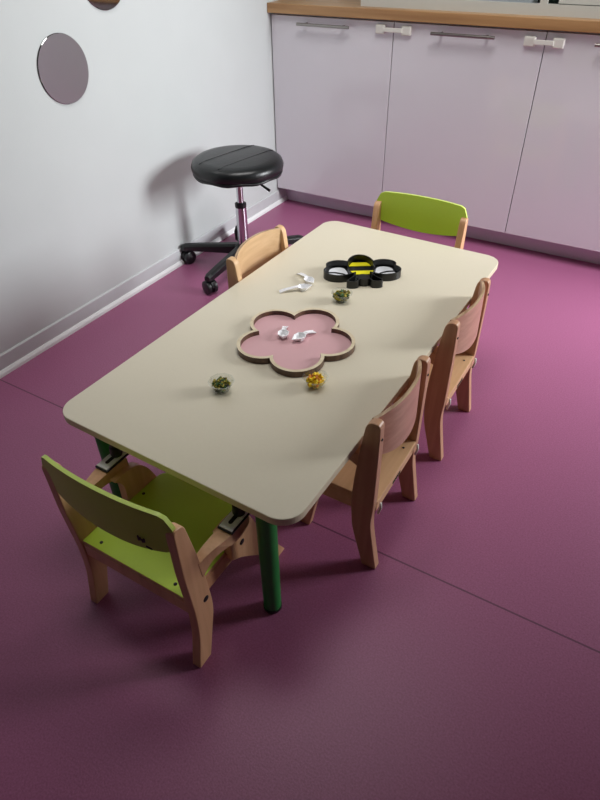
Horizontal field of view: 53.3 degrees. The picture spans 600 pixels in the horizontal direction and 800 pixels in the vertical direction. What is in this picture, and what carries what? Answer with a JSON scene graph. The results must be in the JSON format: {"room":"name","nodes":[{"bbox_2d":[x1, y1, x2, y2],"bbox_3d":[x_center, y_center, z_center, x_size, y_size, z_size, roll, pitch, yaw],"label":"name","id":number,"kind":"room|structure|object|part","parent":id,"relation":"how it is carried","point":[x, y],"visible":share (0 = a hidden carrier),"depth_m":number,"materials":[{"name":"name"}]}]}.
{"room":"daycare classroom","nodes":[
{"label":"daycare classroom","id":0,"kind":"room"},
{"bbox_2d":[0,0,279,353],"bbox_3d":[-1.120,-1.057,1.162,0.100,2.600,5.160,20,44,24],"label":"wall","id":1,"kind":"structure","parent":0,"point":[97,189],"depth_m":2.15,"materials":[{"name":"paint"}]},
{"bbox_2d":[37,33,88,103],"bbox_3d":[-0.737,-1.032,1.869,0.004,0.196,0.196,20,44,24],"label":"wall mirror","id":2,"kind":"object","parent":1,"relation":"attached to","point":[62,66],"visible":1,"depth_m":1.86,"materials":[{"name":"mirror"}]},
{"bbox_2d":[88,0,119,9],"bbox_3d":[-0.623,-1.338,1.875,0.004,0.196,0.196,20,44,24],"label":"wall mirror","id":3,"kind":"object","parent":1,"relation":"attached to","point":[100,4],"visible":1,"depth_m":1.92,"materials":[{"name":"mirror"}]},
{"bbox_2d":[0,188,287,378],"bbox_3d":[-1.196,0.096,1.752,0.017,0.070,4.399,20,44,24],"label":"baseboard","id":4,"kind":"structure","parent":1,"relation":"attached to","point":[36,344],"depth_m":2.35,"materials":[{"name":"paint"}]},
{"bbox_2d":[0,199,599,799],"bbox_3d":[0.317,0.487,1.335,3.400,0.050,5.160,20,44,24],"label":"floor","id":5,"kind":"structure","parent":0,"point":[465,664],"depth_m":1.31,"materials":[{"name":"plastic"}]},
{"bbox_2d":[41,445,283,667],"bbox_3d":[-0.256,0.232,1.256,0.353,0.461,0.345,20,44,24],"label":"child chair","id":6,"kind":"object","parent":5,"relation":"on","point":[173,538],"visible":0.93,"depth_m":1.19,"materials":[{"name":"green wood"}]},
{"bbox_3d":[-0.418,0.173,1.257,0.032,0.052,0.136,20,44,24],"label":"armrest","id":7,"kind":"part","parent":6,"relation":"part of","materials":[{"name":"brown wood"}]},
{"bbox_3d":[-0.340,0.187,1.043,0.306,0.120,0.027,20,44,24],"label":"backrest","id":8,"kind":"part","parent":6,"relation":"part of","materials":[{"name":"laminate"}]},
{"bbox_3d":[-0.395,0.125,1.271,0.035,0.005,0.076,20,44,24],"label":"plate","id":9,"kind":"part","parent":6,"relation":"part of","materials":[{"name":"black plastic"}]},
{"bbox_3d":[-0.395,0.122,1.269,0.030,0.002,0.071,20,44,24],"label":"plate","id":10,"kind":"part","parent":6,"relation":"part of","materials":[{"name":"black plastic"}]},
{"bbox_3d":[-0.391,0.096,1.259,0.026,0.048,0.026,20,44,24],"label":"knob","id":11,"kind":"part","parent":6,"relation":"part of","materials":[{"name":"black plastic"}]},
{"bbox_3d":[-0.340,0.220,1.411,0.021,0.286,0.212,20,44,24],"label":"leg","id":12,"kind":"part","parent":6,"relation":"part of","materials":[{"name":"brown wood"}]},
{"bbox_3d":[-0.327,0.349,1.197,0.271,0.036,0.016,20,44,24],"label":"rail","id":13,"kind":"part","parent":6,"relation":"part of","materials":[{"name":"brown wood"}]},
{"bbox_3d":[-0.269,0.269,1.257,0.271,0.011,0.240,20,44,24],"label":"seat","id":14,"kind":"part","parent":6,"relation":"part of","materials":[{"name":"laminate"}]},
{"bbox_3d":[-0.174,0.345,1.202,0.016,0.038,0.135,20,44,24],"label":"rail","id":15,"kind":"part","parent":6,"relation":"part of","materials":[{"name":"brown wood"}]},
{"bbox_3d":[-0.147,0.272,1.129,0.032,0.052,0.136,20,44,24],"label":"armrest","id":16,"kind":"part","parent":6,"relation":"part of","materials":[{"name":"brown wood"}]},
{"bbox_3d":[-0.122,0.225,1.143,0.035,0.005,0.076,20,44,24],"label":"plate","id":17,"kind":"part","parent":6,"relation":"part of","materials":[{"name":"black plastic"}]},
{"bbox_3d":[-0.121,0.221,1.141,0.030,0.002,0.071,20,44,24],"label":"plate","id":18,"kind":"part","parent":6,"relation":"part of","materials":[{"name":"black plastic"}]},
{"bbox_3d":[-0.117,0.196,1.131,0.026,0.048,0.026,20,44,24],"label":"knob","id":19,"kind":"part","parent":6,"relation":"part of","materials":[{"name":"black plastic"}]},
{"bbox_3d":[-0.103,0.306,1.300,0.021,0.286,0.212,20,44,24],"label":"leg","id":20,"kind":"part","parent":6,"relation":"part of","materials":[{"name":"brown wood"}]},
{"bbox_2d":[181,145,302,294],"bbox_3d":[-0.221,-0.770,2.475,0.539,0.471,0.557,-20,43,-22],"label":"stool","id":21,"kind":"object","parent":5,"relation":"on","point":[238,167],"visible":0.71,"depth_m":2.33,"materials":[{"name":"black leather"}]},
{"bbox_3d":[-0.389,-0.664,2.586,0.262,0.048,0.042,6,40,8],"label":"arm","id":22,"kind":"part","parent":21,"relation":"part of","materials":[{"name":"black plastic"}]},
{"bbox_3d":[-0.310,-0.564,2.462,0.042,0.048,0.262,18,43,22],"label":"arm","id":23,"kind":"part","parent":21,"relation":"part of","materials":[{"name":"black plastic"}]},
{"bbox_2d":[191,145,283,185],"bbox_3d":[-0.245,-0.924,2.341,0.362,0.061,0.362,-20,43,-22],"label":"seat cushion","id":24,"kind":"object","parent":21,"relation":"on","point":[230,165],"depth_m":2.26,"materials":[{"name":"black leather"}]},
{"bbox_3d":[-0.243,-0.846,2.404,0.027,0.108,0.027,-20,43,-22],"label":"gas rod","id":25,"kind":"part","parent":21,"relation":"part of","materials":[{"name":"silver metal"}]},
{"bbox_3d":[-0.105,-0.693,2.615,0.262,0.048,0.042,-18,42,-20],"label":"arm","id":26,"kind":"part","parent":21,"relation":"part of","materials":[{"name":"black plastic"}]},
{"bbox_2d":[226,225,287,288],"bbox_3d":[-0.056,-0.279,1.887,0.231,0.448,0.276,20,44,24],"label":"child chair","id":27,"kind":"object","parent":5,"relation":"on","point":[260,248],"visible":0.2,"depth_m":1.83,"materials":[{"name":"brown wood"}]},
{"bbox_3d":[-0.133,-0.429,1.822,0.044,0.130,0.258,20,44,24],"label":"backrest","id":28,"kind":"part","parent":27,"relation":"part of","materials":[{"name":"brown wood"}]},
{"bbox_2d":[63,221,497,613],"bbox_3d":[0.045,-0.056,1.666,0.604,0.379,1.196,21,44,25],"label":"table","id":29,"kind":"object","parent":5,"relation":"on","point":[268,446],"visible":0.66,"depth_m":1.34,"materials":[{"name":"laminate"}]},
{"bbox_3d":[-0.428,0.179,1.397,0.041,0.353,0.041,21,44,25],"label":"leg","id":30,"kind":"part","parent":29,"relation":"part of","materials":[{"name":"green paint"}]},
{"bbox_3d":[-0.063,0.318,1.218,0.041,0.353,0.041,21,44,25],"label":"leg","id":31,"kind":"part","parent":29,"relation":"part of","materials":[{"name":"green paint"}]},
{"bbox_2d":[279,283,311,292],"bbox_3d":[-0.011,-0.311,1.670,0.094,0.013,0.028,-8,40,-8],"label":"scoop","id":32,"kind":"object","parent":29,"relation":"on","point":[302,287],"visible":1,"depth_m":1.67,"materials":[{"name":"white plastic"}]},
{"bbox_3d":[-0.031,-0.309,1.667,0.053,0.012,0.014,-8,40,-8],"label":"handle","id":33,"kind":"part","parent":32,"relation":"part of","materials":[{"name":"white plastic"}]},
{"bbox_2d":[298,283,311,290],"bbox_3d":[0.014,-0.314,1.674,0.043,0.012,0.028,-8,40,-8],"label":"bowl","id":34,"kind":"object","parent":32,"relation":"on","point":[302,287],"depth_m":1.68,"materials":[{"name":"white plastic"}]},
{"bbox_2d":[237,308,354,377],"bbox_3d":[-0.006,-0.154,1.475,0.287,0.016,0.282,20,44,24],"label":"tray","id":35,"kind":"object","parent":29,"relation":"on","point":[288,357],"visible":1,"depth_m":1.47,"materials":[{"name":"pink wood"}]},
{"bbox_2d":[278,326,288,338],"bbox_3d":[-0.040,-0.170,1.492,0.028,0.013,0.064,3,39,5],"label":"scoop","id":36,"kind":"object","parent":35,"relation":"in","point":[283,333],"visible":1,"depth_m":1.49,"materials":[{"name":"white plastic"}]},
{"bbox_2d":[292,330,316,341],"bbox_3d":[0.008,-0.159,1.477,0.076,0.013,0.028,-30,47,-30],"label":"scoop","id":37,"kind":"object","parent":35,"relation":"in","point":[300,336],"visible":1,"depth_m":1.48,"materials":[{"name":"white plastic"}]},
{"bbox_2d":[292,332,305,341],"bbox_3d":[-0.004,-0.151,1.468,0.043,0.012,0.028,-30,47,-30],"label":"bowl","id":38,"kind":"object","parent":37,"relation":"on","point":[300,336],"depth_m":1.47,"materials":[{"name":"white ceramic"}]},
{"bbox_3d":[0.024,-0.168,1.487,0.035,0.012,0.014,-30,47,-30],"label":"handle","id":39,"kind":"part","parent":37,"relation":"part of","materials":[{"name":"white plastic"}]},
{"bbox_2d":[297,272,313,283],"bbox_3d":[0.018,-0.349,1.717,0.028,0.013,0.090,-19,43,-21],"label":"scoop","id":40,"kind":"object","parent":29,"relation":"on","point":[309,280],"visible":0.99,"depth_m":1.71,"materials":[{"name":"white plastic"}]},
{"bbox_2d":[304,276,313,283],"bbox_3d":[0.029,-0.336,1.701,0.028,0.012,0.043,-19,43,-21],"label":"bowl","id":41,"kind":"object","parent":40,"relation":"on","point":[309,280],"depth_m":1.71,"materials":[{"name":"white plastic"}]},
{"bbox_2d":[323,254,400,288],"bbox_3d":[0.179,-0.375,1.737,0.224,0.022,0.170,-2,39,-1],"label":"tray","id":42,"kind":"object","parent":29,"relation":"on","point":[359,270],"visible":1,"depth_m":1.74,"materials":[{"name":"black plastic"}]},
{"bbox_3d":[0.181,-0.346,1.707,0.036,0.012,0.036,-2,39,-1],"label":"plate","id":43,"kind":"part","parent":42,"relation":"part of","materials":[{"name":"black plastic"}]},
{"bbox_3d":[-0.172,-0.032,1.320,0.060,0.026,0.057,20,44,24],"label":"cup","id":44,"kind":"object","parent":29,"relation":"on","visible":0},
{"bbox_2d":[211,376,230,392],"bbox_3d":[-0.172,-0.032,1.319,0.040,0.033,0.041,-20,43,-22],"label":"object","id":45,"kind":"object","parent":44,"relation":"in","point":[222,384],"visible":1,"depth_m":1.31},
{"bbox_3d":[0.034,-0.042,1.328,0.060,0.026,0.057,20,44,24],"label":"cup","id":46,"kind":"object","parent":29,"relation":"on","visible":0},
{"bbox_2d":[306,372,324,388],"bbox_3d":[0.032,-0.041,1.323,0.043,0.033,0.045,20,44,24],"label":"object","id":47,"kind":"object","parent":46,"relation":"in","point":[315,380],"visible":1,"depth_m":1.32,"materials":[{"name":"yellow"}]},
{"bbox_3d":[0.113,-0.280,1.618,0.060,0.026,0.057,20,44,24],"label":"cup","id":48,"kind":"object","parent":29,"relation":"on","visible":0},
{"bbox_2d":[333,289,350,301],"bbox_3d":[0.113,-0.280,1.616,0.047,0.034,0.050,20,44,24],"label":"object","id":49,"kind":"object","parent":48,"relation":"in","point":[341,295],"visible":1,"depth_m":1.61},
{"bbox_2d":[271,13,395,216],"bbox_3d":[0.280,-1.444,2.984,0.590,0.860,0.654,20,44,24],"label":"base cabinet","id":50,"kind":"object","parent":5,"relation":"on","point":[332,75],"visible":0.77,"depth_m":2.74,"materials":[{"name":"laminate"}]},
{"bbox_3d":[0.099,-1.588,2.537,0.250,0.012,0.036,20,44,24],"label":"handle","id":51,"kind":"part","parent":50,"relation":"part of","materials":[{"name":"metal"}]},
{"bbox_2d":[375,24,411,35],"bbox_3d":[0.376,-1.494,2.415,0.155,0.034,0.019,20,44,24],"label":"child lock","id":52,"kind":"object","parent":50,"relation":"attached to","point":[380,28],"visible":1,"depth_m":2.40,"materials":[{"name":"plastic"}]},
{"bbox_2d":[267,0,599,32],"bbox_3d":[1.056,-1.517,2.346,2.398,0.037,0.658,20,44,24],"label":"countertop","id":53,"kind":"structure","parent":50,"relation":"on","point":[331,8],"depth_m":2.31,"materials":[{"name":"brown wood"}]},
{"bbox_2d":[361,0,599,18],"bbox_3d":[1.141,-1.519,2.081,1.900,0.300,0.300,20,44,24],"label":"shelf unit","id":54,"kind":"object","parent":53,"relation":"on","point":[556,8],"visible":1,"depth_m":2.21,"materials":[{"name":"white wood"}]},
{"bbox_3d":[0.679,-1.598,2.250,0.440,0.180,0.080,20,44,24],"label":"drawer","id":55,"kind":"part","parent":54,"relation":"part of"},
{"bbox_3d":[1.127,-1.504,2.062,1.860,0.260,0.005,20,44,24],"label":"panel","id":56,"kind":"part","parent":54,"relation":"part of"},
{"bbox_3d":[1.401,-1.332,1.895,1.065,0.162,0.106,20,44,24],"label":"drawer","id":57,"kind":"part","parent":54,"relation":"part of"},
{"bbox_2d":[300,355,430,568],"bbox_3d":[0.141,0.117,1.398,0.231,0.448,0.264,20,44,24],"label":"child chair","id":58,"kind":"object","parent":5,"relation":"on","point":[388,449],"visible":0.62,"depth_m":1.32,"materials":[{"name":"brown wood"}]},
{"bbox_3d":[0.036,0.189,1.409,0.085,0.325,0.019,20,44,24],"label":"leg","id":59,"kind":"part","parent":58,"relation":"part of","materials":[{"name":"brown wood"}]},
{"bbox_3d":[0.105,0.217,1.353,0.115,0.040,0.016,20,44,24],"label":"rail","id":60,"kind":"part","parent":58,"relation":"part of","materials":[{"name":"brown wood"}]},
{"bbox_3d":[0.083,0.100,1.266,0.124,0.041,0.032,20,44,24],"label":"armrest","id":61,"kind":"part","parent":58,"relation":"part of","materials":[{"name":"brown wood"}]},
{"bbox_3d":[0.145,0.136,1.411,0.185,0.011,0.221,20,44,24],"label":"seat","id":62,"kind":"part","parent":58,"relation":"part of","materials":[{"name":"brown wood"}]},
{"bbox_3d":[0.217,0.175,1.388,0.016,0.021,0.221,20,44,24],"label":"rail","id":63,"kind":"part","parent":58,"relation":"part of","materials":[{"name":"brown wood"}]},
{"bbox_3d":[0.214,0.021,1.262,0.044,0.130,0.246,20,44,24],"label":"backrest","id":64,"kind":"part","parent":58,"relation":"part of","materials":[{"name":"brown wood"}]},
{"bbox_3d":[0.193,-0.018,1.409,0.124,0.041,0.032,20,44,24],"label":"armrest","id":65,"kind":"part","parent":58,"relation":"part of","materials":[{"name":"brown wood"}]},
{"bbox_2d":[371,191,467,248],"bbox_3d":[0.329,-0.405,2.024,0.365,0.461,0.345,20,44,24],"label":"child chair","id":66,"kind":"object","parent":5,"relation":"on","point":[418,213],"visible":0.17,"depth_m":2.02,"materials":[{"name":"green wood"}]},
{"bbox_2d":[391,278,490,460],"bbox_3d":[0.361,-0.110,1.671,0.231,0.448,0.264,20,44,24],"label":"child chair","id":67,"kind":"object","parent":5,"relation":"on","point":[451,365],"visible":0.57,"depth_m":1.57,"materials":[{"name":"brown wood"}]},
{"bbox_3d":[0.302,-0.126,1.539,0.124,0.041,0.032,20,44,24],"label":"armrest","id":68,"kind":"part","parent":67,"relation":"part of","materials":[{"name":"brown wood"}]},
{"bbox_3d":[0.364,-0.090,1.685,0.185,0.011,0.221,20,44,24],"label":"seat","id":69,"kind":"part","parent":67,"relation":"part of","materials":[{"name":"brown wood"}]},
{"bbox_3d":[0.436,-0.052,1.661,0.016,0.021,0.221,20,44,24],"label":"rail","id":70,"kind":"part","parent":67,"relation":"part of","materials":[{"name":"brown wood"}]},
{"bbox_3d":[0.433,-0.205,1.535,0.044,0.130,0.246,20,44,24],"label":"backrest","id":71,"kind":"part","parent":67,"relation":"part of","materials":[{"name":"brown wood"}]},
{"bbox_2d":[382,21,548,244],"bbox_3d":[0.791,-1.258,2.744,0.600,0.860,0.654,20,44,24],"label":"base cabinet","id":72,"kind":"object","parent":5,"relation":"on","point":[461,97],"visible":0.71,"depth_m":2.48,"materials":[{"name":"laminate"}]},
{"bbox_3d":[0.624,-1.397,2.292,0.250,0.012,0.036,20,44,24],"label":"handle","id":73,"kind":"part","parent":72,"relation":"part of","materials":[{"name":"metal"}]},
{"bbox_2d":[523,36,565,48],"bbox_3d":[0.888,-1.302,2.179,0.144,0.034,0.019,20,44,24],"label":"child lock","id":74,"kind":"object","parent":72,"relation":"attached to","point":[529,41],"visible":1,"depth_m":2.17,"materials":[{"name":"plastic"}]},
{"bbox_2d":[505,30,599,264],"bbox_3d":[1.307,-1.070,2.503,0.600,0.860,0.654,20,44,24],"label":"base cabinet","id":75,"kind":"object","parent":5,"relation":"on","point":[555,208],"visible":0.9,"depth_m":2.37,"materials":[{"name":"laminate"}]}
]}

